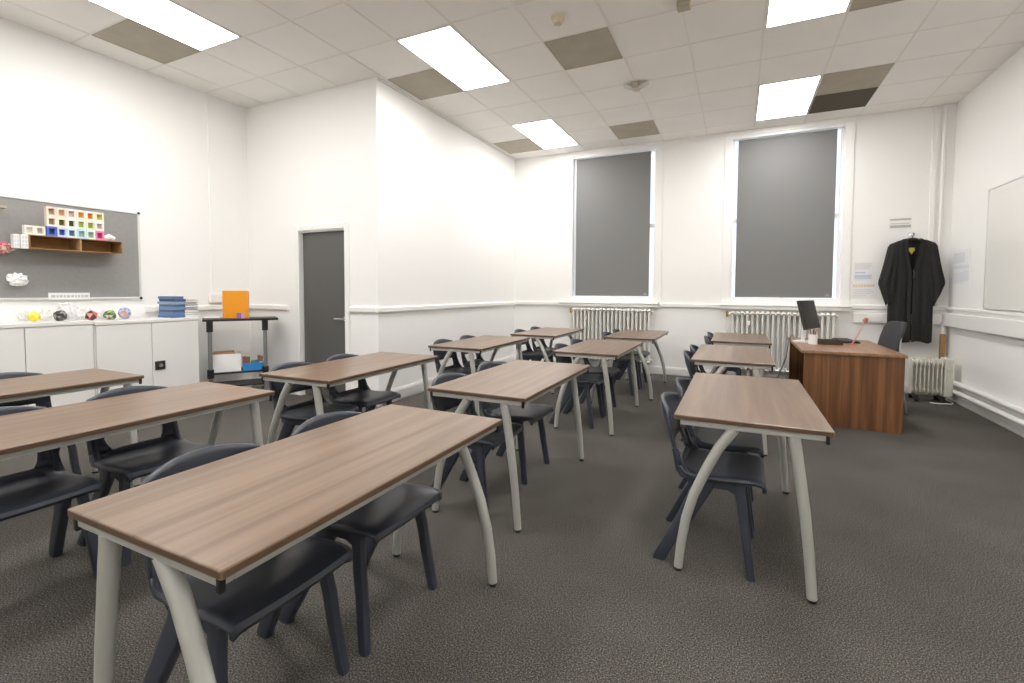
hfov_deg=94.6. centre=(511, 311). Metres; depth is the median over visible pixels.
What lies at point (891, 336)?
office chair
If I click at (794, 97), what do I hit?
recessed light
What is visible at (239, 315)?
cube
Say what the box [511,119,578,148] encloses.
recessed light
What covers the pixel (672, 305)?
trim
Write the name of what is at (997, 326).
trim
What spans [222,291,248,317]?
folder
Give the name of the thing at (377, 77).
trim
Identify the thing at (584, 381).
chair
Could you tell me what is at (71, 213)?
cube
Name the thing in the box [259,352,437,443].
table
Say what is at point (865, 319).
desk lamp
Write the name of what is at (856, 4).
ceiling panel
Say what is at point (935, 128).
pipe
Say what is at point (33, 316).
paper polyhedron
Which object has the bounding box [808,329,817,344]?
pen cup
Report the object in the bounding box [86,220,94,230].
cube
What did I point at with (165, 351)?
base cabinet
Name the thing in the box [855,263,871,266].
print
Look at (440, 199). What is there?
wall
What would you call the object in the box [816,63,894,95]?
ceiling panel
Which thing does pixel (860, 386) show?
desk
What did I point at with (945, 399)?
lead
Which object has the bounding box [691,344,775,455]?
table
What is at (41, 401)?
chair
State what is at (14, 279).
rosette
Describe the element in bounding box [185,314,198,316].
booklet
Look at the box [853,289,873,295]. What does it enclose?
print
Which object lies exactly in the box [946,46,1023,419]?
wall
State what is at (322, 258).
door
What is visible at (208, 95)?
trim
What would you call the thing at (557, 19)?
smoke detector
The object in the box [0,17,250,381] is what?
wall
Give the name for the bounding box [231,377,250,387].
baseboard
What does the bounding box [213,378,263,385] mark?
shelf
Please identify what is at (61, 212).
cube
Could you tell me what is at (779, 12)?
recessed light
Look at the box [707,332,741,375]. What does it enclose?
chair
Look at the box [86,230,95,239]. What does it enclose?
cube
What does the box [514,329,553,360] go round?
chair
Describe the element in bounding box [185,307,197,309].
booklet
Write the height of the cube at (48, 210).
0.086 m
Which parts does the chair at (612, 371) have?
backrest, leg, seat, leg, leg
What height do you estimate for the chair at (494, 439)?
0.746 m
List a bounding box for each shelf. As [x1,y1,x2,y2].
[19,234,122,253]
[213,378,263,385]
[214,367,262,374]
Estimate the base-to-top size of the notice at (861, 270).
0.240 m
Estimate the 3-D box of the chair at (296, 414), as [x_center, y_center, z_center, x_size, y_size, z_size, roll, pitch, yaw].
[-1.395,0.741,3.306,0.474,0.746,0.446,1,3,25]
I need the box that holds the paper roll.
[104,234,115,240]
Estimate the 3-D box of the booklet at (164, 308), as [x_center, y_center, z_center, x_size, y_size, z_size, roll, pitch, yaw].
[-3.556,-0.036,4.941,0.260,0.027,0.110,1,3,24]
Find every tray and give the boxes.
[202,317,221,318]
[242,355,263,370]
[817,339,842,344]
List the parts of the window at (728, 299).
sill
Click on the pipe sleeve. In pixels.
(942, 339)
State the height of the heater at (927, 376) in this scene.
0.515 m
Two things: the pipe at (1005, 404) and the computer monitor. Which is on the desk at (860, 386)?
the computer monitor
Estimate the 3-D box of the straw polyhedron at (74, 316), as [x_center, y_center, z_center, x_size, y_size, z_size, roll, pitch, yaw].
[-3.904,0.026,4.212,0.100,0.103,0.090,0,3,-4]
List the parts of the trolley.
post, post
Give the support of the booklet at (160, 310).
on the booklet at (160, 313)
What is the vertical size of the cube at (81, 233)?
0.086 m
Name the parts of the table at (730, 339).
table frame, leg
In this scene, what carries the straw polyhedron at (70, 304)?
on the base cabinet at (40, 346)
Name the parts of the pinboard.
label strip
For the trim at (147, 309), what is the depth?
5.44 m
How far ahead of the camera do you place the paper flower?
3.92 m
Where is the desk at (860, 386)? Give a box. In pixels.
[787,337,907,433]
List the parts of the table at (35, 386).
table frame, leg, leg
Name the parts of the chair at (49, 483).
backrest, seat, leg, leg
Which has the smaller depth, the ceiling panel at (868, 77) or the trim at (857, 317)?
the ceiling panel at (868, 77)
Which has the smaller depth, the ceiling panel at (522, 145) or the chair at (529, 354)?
the chair at (529, 354)
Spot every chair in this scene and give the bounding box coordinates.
[0,372,81,474]
[0,406,101,577]
[77,386,213,565]
[140,443,352,682]
[269,362,358,440]
[279,411,441,657]
[325,354,400,412]
[431,373,523,512]
[433,339,480,413]
[460,335,506,404]
[475,362,553,484]
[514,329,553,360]
[530,326,553,361]
[549,343,604,428]
[569,339,619,415]
[603,332,640,395]
[613,329,649,387]
[653,392,766,581]
[670,377,763,531]
[680,350,695,441]
[689,344,705,372]
[704,335,747,375]
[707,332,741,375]
[878,321,907,413]
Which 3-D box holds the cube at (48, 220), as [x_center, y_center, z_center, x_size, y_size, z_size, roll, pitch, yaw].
[-4.029,-0.785,4.124,0.045,0.086,0.067,1,3,25]
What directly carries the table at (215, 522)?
on the floor
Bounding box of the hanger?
[905,233,920,241]
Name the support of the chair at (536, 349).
on the floor
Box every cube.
[22,225,34,234]
[35,226,45,235]
[44,206,56,216]
[44,216,56,226]
[45,226,56,235]
[56,207,66,217]
[57,217,66,227]
[57,227,66,236]
[66,208,75,218]
[67,218,76,228]
[67,228,76,237]
[76,210,85,219]
[76,219,85,229]
[77,229,85,238]
[86,211,94,220]
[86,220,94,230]
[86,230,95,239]
[95,212,103,221]
[95,221,103,230]
[95,231,104,239]
[237,313,244,318]
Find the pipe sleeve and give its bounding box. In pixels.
[939,326,945,395]
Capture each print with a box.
[14,235,18,245]
[22,236,27,246]
[51,295,87,297]
[853,284,873,286]
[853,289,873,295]
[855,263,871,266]
[855,272,871,278]
[890,218,910,227]
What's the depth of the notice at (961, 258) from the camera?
5.41 m
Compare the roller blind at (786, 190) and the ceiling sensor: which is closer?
the ceiling sensor
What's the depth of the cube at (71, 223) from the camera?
4.25 m
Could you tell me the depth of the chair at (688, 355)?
4.04 m
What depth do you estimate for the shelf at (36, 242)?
4.32 m
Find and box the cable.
[777,334,794,377]
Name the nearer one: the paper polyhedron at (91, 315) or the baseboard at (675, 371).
the paper polyhedron at (91, 315)
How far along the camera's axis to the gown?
5.75 m
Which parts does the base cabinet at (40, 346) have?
door, door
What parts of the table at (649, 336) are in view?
table frame, leg, leg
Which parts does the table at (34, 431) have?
leg, leg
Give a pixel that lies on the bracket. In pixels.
(636, 86)
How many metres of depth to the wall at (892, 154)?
6.87 m
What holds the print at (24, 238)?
attached to the block at (24, 242)
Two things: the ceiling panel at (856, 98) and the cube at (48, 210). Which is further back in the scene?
the ceiling panel at (856, 98)
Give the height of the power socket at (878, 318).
0.086 m
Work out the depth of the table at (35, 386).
2.81 m
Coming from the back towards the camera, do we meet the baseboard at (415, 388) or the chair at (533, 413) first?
the baseboard at (415, 388)
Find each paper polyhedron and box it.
[27,311,40,321]
[53,310,66,320]
[85,310,97,319]
[103,310,115,319]
[118,307,130,318]
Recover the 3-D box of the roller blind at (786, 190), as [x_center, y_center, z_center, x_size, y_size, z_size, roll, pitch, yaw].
[3.736,-1.302,6.492,1.168,2.216,0.046,1,3,25]
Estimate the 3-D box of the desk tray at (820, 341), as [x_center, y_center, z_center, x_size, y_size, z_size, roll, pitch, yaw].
[3.381,0.324,5.030,0.210,0.050,0.140,1,3,17]
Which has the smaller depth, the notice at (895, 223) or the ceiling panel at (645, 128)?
the notice at (895, 223)
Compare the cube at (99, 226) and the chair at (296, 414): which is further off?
the cube at (99, 226)
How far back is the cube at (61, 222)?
4.19 m
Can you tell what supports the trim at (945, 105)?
attached to the wall at (892, 154)
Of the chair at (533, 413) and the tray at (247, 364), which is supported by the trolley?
the tray at (247, 364)
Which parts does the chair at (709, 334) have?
backrest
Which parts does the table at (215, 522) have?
leg, leg, table frame, leg, leg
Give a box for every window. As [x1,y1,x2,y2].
[559,141,663,307]
[720,116,855,310]
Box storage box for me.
[212,350,240,372]
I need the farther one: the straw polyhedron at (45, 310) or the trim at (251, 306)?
the trim at (251, 306)
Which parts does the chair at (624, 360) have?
backrest, leg, leg, seat, leg, leg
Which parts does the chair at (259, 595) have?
leg, rail, backrest, leg, seat, leg, leg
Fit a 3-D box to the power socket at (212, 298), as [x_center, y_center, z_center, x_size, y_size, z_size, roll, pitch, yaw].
[-3.504,-0.158,5.599,0.050,0.100,0.170,1,3,25]
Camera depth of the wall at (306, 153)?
5.57 m
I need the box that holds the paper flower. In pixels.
[0,241,14,254]
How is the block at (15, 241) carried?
attached to the block at (24, 242)
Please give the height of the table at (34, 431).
0.718 m
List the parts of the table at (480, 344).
leg, leg, table frame, leg, leg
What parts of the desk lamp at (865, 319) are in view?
arm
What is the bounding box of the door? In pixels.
[294,221,350,396]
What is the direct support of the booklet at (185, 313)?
on the booklet at (194, 315)
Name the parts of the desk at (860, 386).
panel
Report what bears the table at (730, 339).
on the floor
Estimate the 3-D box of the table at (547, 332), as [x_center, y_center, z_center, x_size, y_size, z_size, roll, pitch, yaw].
[0.509,0.626,6.448,0.602,0.718,1.218,1,3,25]
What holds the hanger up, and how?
hanging from the peg
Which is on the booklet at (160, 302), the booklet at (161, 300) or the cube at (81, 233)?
the booklet at (161, 300)
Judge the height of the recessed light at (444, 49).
0.008 m
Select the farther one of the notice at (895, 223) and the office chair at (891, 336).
the notice at (895, 223)
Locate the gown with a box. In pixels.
[878,238,944,343]
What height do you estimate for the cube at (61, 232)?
0.086 m
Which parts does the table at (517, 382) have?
leg, table frame, leg, leg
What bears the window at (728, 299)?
in the wall at (892, 154)
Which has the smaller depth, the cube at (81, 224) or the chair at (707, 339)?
the cube at (81, 224)
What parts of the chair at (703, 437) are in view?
leg, backrest, seat, leg, leg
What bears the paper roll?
on the shelf at (36, 242)
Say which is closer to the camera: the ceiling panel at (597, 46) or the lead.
the ceiling panel at (597, 46)
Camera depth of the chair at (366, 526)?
1.78 m
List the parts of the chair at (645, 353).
leg, seat, leg, leg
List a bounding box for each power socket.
[208,294,221,302]
[868,315,881,321]
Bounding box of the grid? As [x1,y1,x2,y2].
[3,0,1023,158]
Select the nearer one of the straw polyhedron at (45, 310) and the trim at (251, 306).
the straw polyhedron at (45, 310)
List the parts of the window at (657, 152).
sill, glass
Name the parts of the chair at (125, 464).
leg, rail, leg, backrest, seat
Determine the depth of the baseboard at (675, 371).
7.10 m
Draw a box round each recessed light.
[88,0,241,50]
[395,25,510,90]
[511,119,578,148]
[755,75,821,120]
[765,0,850,28]
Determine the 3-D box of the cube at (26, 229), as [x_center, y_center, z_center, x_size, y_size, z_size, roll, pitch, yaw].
[-4.103,-0.692,4.008,0.045,0.080,0.066,1,3,25]
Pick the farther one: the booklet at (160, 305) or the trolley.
the trolley
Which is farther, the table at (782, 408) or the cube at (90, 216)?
the cube at (90, 216)
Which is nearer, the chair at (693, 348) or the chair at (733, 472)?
the chair at (733, 472)
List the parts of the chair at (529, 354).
backrest, seat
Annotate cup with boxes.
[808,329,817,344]
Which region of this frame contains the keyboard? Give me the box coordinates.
[832,338,859,343]
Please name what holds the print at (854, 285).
attached to the notice at (858, 289)
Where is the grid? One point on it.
(511, 1)
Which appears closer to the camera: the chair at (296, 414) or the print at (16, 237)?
the chair at (296, 414)
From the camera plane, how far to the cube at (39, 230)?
4.07 m
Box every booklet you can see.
[157,301,183,304]
[158,296,182,298]
[158,315,184,317]
[159,299,185,301]
[159,304,184,306]
[159,307,185,309]
[159,309,184,312]
[159,312,183,314]
[184,302,196,304]
[184,312,197,314]
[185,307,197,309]
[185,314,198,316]
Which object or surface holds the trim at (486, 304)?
attached to the wall at (440, 199)
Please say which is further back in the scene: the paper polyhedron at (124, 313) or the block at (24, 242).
the paper polyhedron at (124, 313)
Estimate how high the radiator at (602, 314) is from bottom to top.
0.999 m
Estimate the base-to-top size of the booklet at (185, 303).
0.026 m
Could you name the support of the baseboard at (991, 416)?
attached to the wall at (989, 140)
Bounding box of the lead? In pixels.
[930,399,952,404]
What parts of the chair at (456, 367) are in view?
backrest, seat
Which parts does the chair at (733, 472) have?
backrest, leg, leg, rail, seat, leg, leg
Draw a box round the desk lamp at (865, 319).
[848,317,867,344]
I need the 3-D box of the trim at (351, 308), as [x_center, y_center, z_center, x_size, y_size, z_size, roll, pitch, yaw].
[-1.633,-0.021,5.187,0.388,0.065,0.030,1,3,25]
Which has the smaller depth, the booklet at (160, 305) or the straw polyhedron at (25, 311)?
the straw polyhedron at (25, 311)
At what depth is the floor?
2.07 m
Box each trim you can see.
[144,304,249,312]
[207,94,213,293]
[249,304,288,309]
[349,306,375,312]
[376,76,515,160]
[376,301,514,312]
[515,301,558,304]
[659,303,719,307]
[851,304,948,310]
[853,313,941,324]
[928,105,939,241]
[935,104,947,305]
[941,313,1023,338]
[946,307,1023,316]
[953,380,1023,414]
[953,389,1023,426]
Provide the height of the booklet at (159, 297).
0.027 m
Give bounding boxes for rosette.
[6,272,28,285]
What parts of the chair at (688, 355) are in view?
backrest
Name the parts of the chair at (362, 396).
backrest, seat, leg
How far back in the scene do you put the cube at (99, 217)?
4.43 m
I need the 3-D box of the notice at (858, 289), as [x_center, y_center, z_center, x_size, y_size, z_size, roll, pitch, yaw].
[4.538,-0.279,6.094,0.265,0.195,0.005,1,3,25]
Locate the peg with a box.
[907,231,912,237]
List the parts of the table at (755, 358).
leg, leg, table frame, leg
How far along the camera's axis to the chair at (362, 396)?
3.72 m
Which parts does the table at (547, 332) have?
leg, table frame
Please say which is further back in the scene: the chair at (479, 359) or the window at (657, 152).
the window at (657, 152)
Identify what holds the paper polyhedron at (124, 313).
on the base cabinet at (165, 351)
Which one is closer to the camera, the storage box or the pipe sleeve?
the storage box
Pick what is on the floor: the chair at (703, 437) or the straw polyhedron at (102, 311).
the chair at (703, 437)
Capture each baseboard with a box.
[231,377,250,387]
[251,377,295,394]
[377,355,514,406]
[515,356,933,394]
[943,394,1023,437]
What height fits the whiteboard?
1.222 m
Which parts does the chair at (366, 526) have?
leg, backrest, rail, leg, leg, seat, leg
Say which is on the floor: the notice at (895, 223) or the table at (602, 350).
the table at (602, 350)
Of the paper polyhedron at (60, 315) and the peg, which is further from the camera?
the peg
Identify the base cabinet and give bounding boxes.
[0,319,94,406]
[93,317,198,394]
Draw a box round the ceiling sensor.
[677,0,690,12]
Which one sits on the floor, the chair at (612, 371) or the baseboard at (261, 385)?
the chair at (612, 371)
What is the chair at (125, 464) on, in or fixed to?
on the floor
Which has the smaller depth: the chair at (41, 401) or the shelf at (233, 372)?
the chair at (41, 401)
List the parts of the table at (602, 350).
leg, leg, table frame, leg, leg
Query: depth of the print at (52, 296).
4.36 m
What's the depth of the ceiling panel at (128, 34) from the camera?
4.33 m
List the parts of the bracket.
bracket plate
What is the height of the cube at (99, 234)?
0.086 m
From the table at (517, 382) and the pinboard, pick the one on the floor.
the table at (517, 382)
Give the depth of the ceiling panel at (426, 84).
5.18 m
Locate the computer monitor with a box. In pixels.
[791,300,820,342]
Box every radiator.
[570,307,652,363]
[725,311,837,375]
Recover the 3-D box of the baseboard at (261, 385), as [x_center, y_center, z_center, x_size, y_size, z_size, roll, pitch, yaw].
[-2.980,0.921,5.874,0.810,0.145,0.022,1,3,25]
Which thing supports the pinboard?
attached to the wall at (79, 125)
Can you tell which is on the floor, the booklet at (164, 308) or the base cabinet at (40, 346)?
the base cabinet at (40, 346)
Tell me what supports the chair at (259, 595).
on the floor
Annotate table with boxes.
[0,368,143,486]
[0,381,274,460]
[67,404,501,682]
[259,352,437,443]
[428,335,529,415]
[428,360,590,532]
[510,327,583,393]
[553,339,643,435]
[603,329,668,399]
[674,372,834,603]
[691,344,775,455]
[711,332,771,376]
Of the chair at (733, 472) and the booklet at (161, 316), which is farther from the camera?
the booklet at (161, 316)
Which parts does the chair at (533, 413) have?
leg, backrest, leg, seat, leg, leg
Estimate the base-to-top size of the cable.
0.778 m
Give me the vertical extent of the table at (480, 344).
0.718 m
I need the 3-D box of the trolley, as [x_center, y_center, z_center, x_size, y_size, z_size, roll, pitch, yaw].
[-3.114,0.542,5.442,0.735,0.940,0.424,-1,3,-32]
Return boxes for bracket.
[623,80,648,91]
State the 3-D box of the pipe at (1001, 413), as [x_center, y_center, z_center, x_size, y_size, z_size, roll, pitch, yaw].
[3.100,1.088,1.305,0.052,0.052,9.743,1,3,25]
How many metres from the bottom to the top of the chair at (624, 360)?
0.746 m
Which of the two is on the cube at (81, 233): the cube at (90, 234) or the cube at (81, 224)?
the cube at (81, 224)
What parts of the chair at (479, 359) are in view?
backrest, seat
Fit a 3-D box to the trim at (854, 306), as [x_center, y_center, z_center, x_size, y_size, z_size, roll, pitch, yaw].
[4.855,-0.051,5.938,0.971,0.065,0.030,1,3,25]
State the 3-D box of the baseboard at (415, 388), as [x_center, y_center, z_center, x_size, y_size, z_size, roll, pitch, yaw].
[-0.703,0.895,6.712,0.022,0.145,3.496,1,3,25]
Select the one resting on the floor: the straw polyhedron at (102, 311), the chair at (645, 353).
the chair at (645, 353)
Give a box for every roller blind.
[575,151,650,295]
[735,129,837,297]
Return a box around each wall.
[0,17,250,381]
[246,80,367,393]
[365,77,514,390]
[514,103,956,383]
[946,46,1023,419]
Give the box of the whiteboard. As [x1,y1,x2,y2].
[983,175,1023,311]
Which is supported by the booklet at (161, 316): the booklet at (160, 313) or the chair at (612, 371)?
the booklet at (160, 313)
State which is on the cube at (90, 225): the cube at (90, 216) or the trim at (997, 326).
the cube at (90, 216)
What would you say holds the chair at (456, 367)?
on the floor
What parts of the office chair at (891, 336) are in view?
backrest, leg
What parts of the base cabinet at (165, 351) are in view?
door, lock plate, door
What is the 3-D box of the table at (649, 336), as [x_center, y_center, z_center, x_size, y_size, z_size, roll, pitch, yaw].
[1.629,0.645,6.125,0.602,0.718,1.218,1,3,25]
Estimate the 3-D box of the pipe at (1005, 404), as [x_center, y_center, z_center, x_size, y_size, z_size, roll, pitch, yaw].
[3.100,0.988,1.301,0.052,0.052,9.743,1,3,25]
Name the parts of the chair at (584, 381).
leg, backrest, leg, rail, seat, leg, leg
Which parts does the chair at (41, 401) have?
backrest, leg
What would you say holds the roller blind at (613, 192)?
attached to the window at (657, 152)
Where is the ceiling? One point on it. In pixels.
(340, 26)
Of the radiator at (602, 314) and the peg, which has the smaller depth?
the peg
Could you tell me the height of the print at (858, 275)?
0.091 m
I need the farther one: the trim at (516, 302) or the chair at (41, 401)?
the trim at (516, 302)
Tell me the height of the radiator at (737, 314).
0.994 m
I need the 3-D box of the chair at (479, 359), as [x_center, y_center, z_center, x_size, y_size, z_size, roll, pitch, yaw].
[-0.346,0.652,5.427,0.474,0.746,0.446,1,3,25]
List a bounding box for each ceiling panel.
[92,19,200,63]
[388,69,462,99]
[493,138,542,153]
[544,27,622,69]
[609,120,659,138]
[808,87,877,113]
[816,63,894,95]
[849,0,902,11]
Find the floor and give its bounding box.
[0,372,1023,682]
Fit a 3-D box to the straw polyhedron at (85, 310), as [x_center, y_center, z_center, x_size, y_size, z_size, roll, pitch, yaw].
[-3.977,0.018,4.419,0.118,0.127,0.109,3,4,45]
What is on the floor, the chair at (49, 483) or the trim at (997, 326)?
the chair at (49, 483)
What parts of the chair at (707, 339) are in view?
backrest, leg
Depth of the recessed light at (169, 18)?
3.98 m
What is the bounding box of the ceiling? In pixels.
[0,0,1023,158]
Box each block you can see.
[10,234,19,247]
[19,234,28,248]
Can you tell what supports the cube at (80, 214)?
on the cube at (81, 224)
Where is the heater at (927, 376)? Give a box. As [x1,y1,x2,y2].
[907,357,953,402]
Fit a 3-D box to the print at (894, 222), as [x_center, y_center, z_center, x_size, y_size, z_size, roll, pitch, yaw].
[4.858,-1.106,5.904,0.209,0.115,0.001,1,3,25]
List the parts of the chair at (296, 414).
leg, rail, backrest, seat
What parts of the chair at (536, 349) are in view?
backrest, seat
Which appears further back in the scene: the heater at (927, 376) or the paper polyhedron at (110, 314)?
the heater at (927, 376)
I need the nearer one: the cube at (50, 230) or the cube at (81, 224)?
the cube at (50, 230)
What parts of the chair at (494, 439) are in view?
leg, backrest, leg, rail, leg, seat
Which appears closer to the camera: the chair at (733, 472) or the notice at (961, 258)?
the chair at (733, 472)
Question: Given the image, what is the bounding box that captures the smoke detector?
[551,13,564,25]
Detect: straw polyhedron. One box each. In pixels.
[16,308,31,320]
[37,308,53,320]
[56,302,79,319]
[67,309,81,319]
[80,307,94,319]
[97,309,105,319]
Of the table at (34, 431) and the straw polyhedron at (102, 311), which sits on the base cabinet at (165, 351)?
the straw polyhedron at (102, 311)
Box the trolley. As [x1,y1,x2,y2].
[202,316,277,389]
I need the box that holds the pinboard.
[0,194,142,299]
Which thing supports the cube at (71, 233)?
on the shelf at (36, 242)
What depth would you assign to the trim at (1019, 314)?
4.77 m
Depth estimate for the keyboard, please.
5.20 m
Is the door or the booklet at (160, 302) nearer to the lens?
the booklet at (160, 302)
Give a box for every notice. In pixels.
[851,282,876,297]
[853,262,873,279]
[888,216,912,231]
[952,248,970,284]

